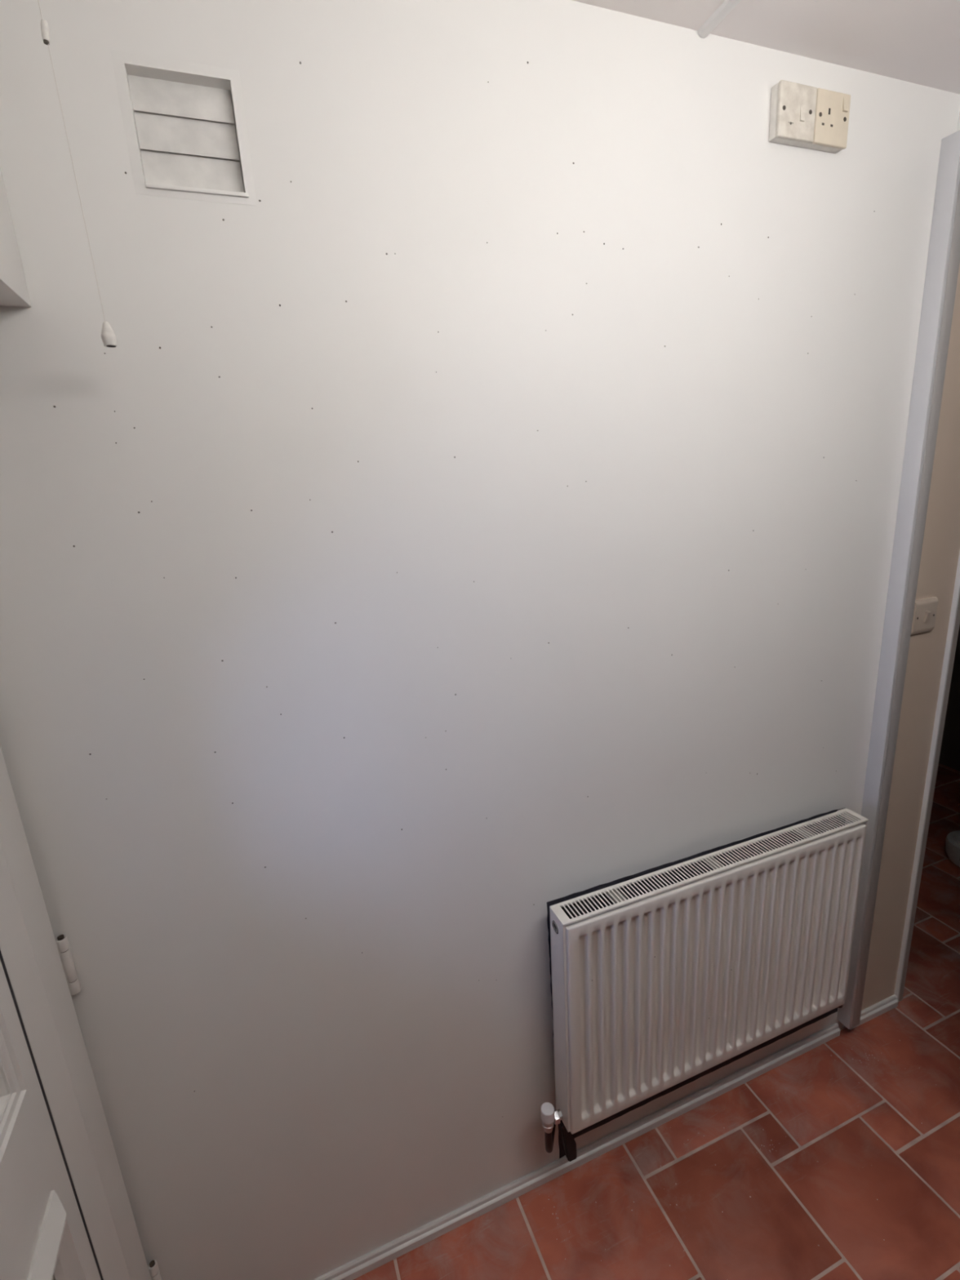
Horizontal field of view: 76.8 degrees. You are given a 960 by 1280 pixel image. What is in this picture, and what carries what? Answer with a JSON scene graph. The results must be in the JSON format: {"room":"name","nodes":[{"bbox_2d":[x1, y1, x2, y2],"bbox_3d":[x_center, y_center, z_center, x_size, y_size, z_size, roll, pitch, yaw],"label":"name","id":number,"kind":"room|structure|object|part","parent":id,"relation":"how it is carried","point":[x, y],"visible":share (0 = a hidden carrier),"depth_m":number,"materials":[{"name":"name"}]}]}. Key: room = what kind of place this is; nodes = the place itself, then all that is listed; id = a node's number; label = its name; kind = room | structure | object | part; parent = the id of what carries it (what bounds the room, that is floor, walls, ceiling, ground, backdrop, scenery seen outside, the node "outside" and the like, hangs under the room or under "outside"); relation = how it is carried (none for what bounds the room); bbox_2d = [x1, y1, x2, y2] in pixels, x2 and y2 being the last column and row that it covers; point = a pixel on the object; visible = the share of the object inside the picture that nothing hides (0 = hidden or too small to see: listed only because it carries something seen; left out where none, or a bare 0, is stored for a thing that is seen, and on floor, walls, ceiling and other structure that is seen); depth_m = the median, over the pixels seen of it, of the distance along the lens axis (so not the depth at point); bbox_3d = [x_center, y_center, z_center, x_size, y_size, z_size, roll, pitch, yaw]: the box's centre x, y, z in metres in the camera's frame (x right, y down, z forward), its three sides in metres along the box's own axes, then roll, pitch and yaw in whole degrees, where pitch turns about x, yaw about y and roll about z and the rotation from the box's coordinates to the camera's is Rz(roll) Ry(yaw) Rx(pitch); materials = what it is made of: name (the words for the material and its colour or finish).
{"room":"utility room","nodes":[
{"label":"utility room","id":0,"kind":"room"},
{"bbox_2d":[0,0,959,1279],"bbox_3d":[1.036,0.017,1.592,4.000,2.361,0.121,-9,16,-20],"label":"wall","id":1,"kind":"structure","parent":0,"point":[481,522],"depth_m":1.06,"materials":[{"name":"paint"}]},
{"bbox_2d":[110,49,257,205],"bbox_3d":[-0.389,-0.668,0.810,0.149,0.154,0.054,-9,16,-20],"label":"air vent","id":2,"kind":"object","parent":1,"relation":"in","point":[184,141],"visible":0.99,"depth_m":0.80,"materials":[{"name":"paint"}]},
{"bbox_2d":[313,1022,839,1279],"bbox_3d":[0.234,1.293,1.506,1.800,0.034,0.016,-9,16,-20],"label":"baseboard","id":3,"kind":"structure","parent":1,"relation":"attached to","point":[415,1238],"depth_m":1.49,"materials":[{"name":"white wood"}]},
{"bbox_2d":[541,808,868,1161],"bbox_3d":[0.560,0.824,1.476,0.938,0.681,0.108,-9,16,-20],"label":"radiator","id":4,"kind":"object","parent":1,"relation":"attached to","point":[664,977],"visible":1,"depth_m":1.39,"materials":[{"name":"metal"}]},
{"bbox_3d":[0.173,0.826,1.306,0.006,0.549,0.058,-9,16,-20],"label":"panel","id":5,"kind":"part","parent":4,"relation":"part of","materials":[{"name":"metal"}]},
{"bbox_3d":[0.558,0.763,1.474,0.846,0.537,0.002,-9,16,-20],"label":"panel","id":6,"kind":"part","parent":4,"relation":"part of","materials":[{"name":"white metal"}]},
{"bbox_2d":[549,808,868,926],"bbox_3d":[0.552,0.501,1.378,0.855,0.006,0.060,-9,16,-20],"label":"grille","id":7,"kind":"object","parent":4,"relation":"attached to","point":[621,905],"depth_m":1.35,"materials":[{"name":"metal"}]},
{"bbox_3d":[0.964,0.703,1.593,0.001,0.549,0.058,-9,16,-20],"label":"panel","id":8,"kind":"part","parent":4,"relation":"part of","materials":[{"name":"metal"}]},
{"bbox_2d":[768,80,850,153],"bbox_3d":[0.601,-0.949,1.100,0.168,0.084,0.028,-9,16,-20],"label":"power socket","id":9,"kind":"object","parent":1,"relation":"attached to","point":[802,116],"visible":1,"depth_m":1.09,"materials":[{"name":"plastic"}]},
{"bbox_2d":[775,80,817,143],"bbox_3d":[0.565,-0.942,1.081,0.085,0.084,0.007,-9,16,-20],"label":"switch plate","id":10,"kind":"object","parent":9,"relation":"attached to","point":[796,104],"depth_m":1.08,"materials":[{"name":"plastic"}]},
{"bbox_3d":[0.644,-0.954,1.109,0.082,0.084,0.007,-9,16,-20],"label":"socket plate","id":11,"kind":"part","parent":9,"relation":"part of","materials":[{"name":"beige plastic"}]},
{"bbox_2d":[849,994,897,1029],"bbox_3d":[1.207,1.142,1.860,0.204,0.034,0.016,-9,16,-20],"label":"baseboard","id":12,"kind":"structure","parent":1,"relation":"attached to","point":[891,1002],"depth_m":1.86,"materials":[{"name":"white wood"}]},
{"bbox_2d":[911,596,937,635],"bbox_3d":[1.127,-0.059,1.533,0.085,0.088,0.020,-9,16,-20],"label":"light switch","id":13,"kind":"object","parent":1,"relation":"attached to","point":[925,611],"visible":0.91,"depth_m":1.53,"materials":[{"name":"plastic"}]},
{"bbox_2d":[893,551,959,1002],"bbox_3d":[1.655,0.069,1.847,0.931,2.060,0.132,-9,16,-20],"label":"trim","id":14,"kind":"structure","parent":1,"relation":"attached to","point":[954,619],"depth_m":1.71,"materials":[{"name":"white wood"}]},
{"bbox_2d":[956,110,959,131],"bbox_3d":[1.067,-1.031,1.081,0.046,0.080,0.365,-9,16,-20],"label":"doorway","id":15,"kind":"structure","parent":1,"relation":"in","point":[958,123],"depth_m":1.24,"materials":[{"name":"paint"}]},
{"bbox_2d":[353,763,959,1279],"bbox_3d":[1.452,1.419,0.986,4.390,0.082,5.688,-9,16,-20],"label":"floor","id":16,"kind":"structure","parent":0,"point":[840,1160],"depth_m":1.46,"materials":[{"name":"tile"}]},
{"bbox_2d":[945,831,959,866],"bbox_3d":[2.043,0.877,2.505,0.190,0.118,0.190,-9,16,-20],"label":"plastic tub","id":17,"kind":"object","parent":16,"relation":"on","point":[952,842],"visible":1,"depth_m":2.51,"materials":[{"name":"grey plastic"}]},
{"bbox_3d":[2.040,0.829,2.492,0.140,0.018,0.140,-9,16,-20],"label":"lid","id":18,"kind":"part","parent":17,"relation":"part of","materials":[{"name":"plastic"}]},
{"bbox_2d":[572,0,959,94],"bbox_3d":[1.335,-0.947,0.361,4.000,0.100,5.500,-9,16,-20],"label":"ceiling","id":19,"kind":"structure","parent":0,"point":[917,42],"depth_m":1.02,"materials":[{"name":"paint"}]},
{"bbox_2d":[37,0,116,347],"bbox_3d":[-0.465,-0.602,0.661,0.084,0.517,0.084,-9,16,-20],"label":"pull cord","id":20,"kind":"object","parent":19,"relation":"hanging from","point":[108,338],"visible":1,"depth_m":0.70,"materials":[{"name":"fabric"}]},
{"bbox_3d":[-0.446,-0.367,0.726,0.016,0.026,0.016,-9,16,-20],"label":"knob","id":21,"kind":"part","parent":20,"relation":"part of","materials":[{"name":"white plastic"}]},
{"bbox_2d":[697,0,741,38],"bbox_3d":[0.620,-0.825,0.269,0.020,0.008,1.602,-8,16,-17],"label":"trim","id":22,"kind":"structure","parent":19,"relation":"attached to","point":[727,6],"depth_m":0.97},
{"bbox_2d":[938,625,959,771],"bbox_3d":[1.685,-0.334,2.762,1.900,2.361,1.680,-9,16,-20],"label":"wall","id":23,"kind":"structure","parent":0,"point":[949,755],"depth_m":3.25,"materials":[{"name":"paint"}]},
{"bbox_3d":[-0.095,0.709,-0.749,0.110,2.361,3.600,-9,16,-20],"label":"wall","id":24,"kind":"structure","parent":0,"visible":0},
{"bbox_2d":[0,168,31,306],"bbox_3d":[-0.496,-0.524,0.253,0.181,0.452,0.950,-9,16,-20],"label":"upper cabinet","id":25,"kind":"object","parent":24,"relation":"attached to","point":[13,286],"visible":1,"depth_m":0.72,"materials":[{"name":"paint"}]},
{"bbox_2d":[0,746,161,1279],"bbox_3d":[-0.509,0.630,0.521,0.162,1.905,0.965,-9,16,-20],"label":"door","id":26,"kind":"structure","parent":24,"relation":"in","point":[66,1213],"depth_m":0.85,"materials":[{"name":"white paint"}]},
{"bbox_3d":[-0.471,1.071,0.667,0.025,0.547,0.510,-9,16,-20],"label":"panel moulding","id":27,"kind":"part","parent":26,"relation":"part of","materials":[{"name":"white wood"}]},
{"bbox_3d":[1.786,0.467,-0.254,0.046,2.361,3.235,-9,16,-20],"label":"wall","id":28,"kind":"structure","parent":0,"visible":0},
{"bbox_2d":[836,129,959,1029],"bbox_3d":[1.112,0.089,1.372,0.090,2.234,0.365,-9,16,-20],"label":"trim","id":29,"kind":"structure","parent":28,"relation":"attached to","point":[943,263],"depth_m":1.42,"materials":[{"name":"white wood"}]}
]}

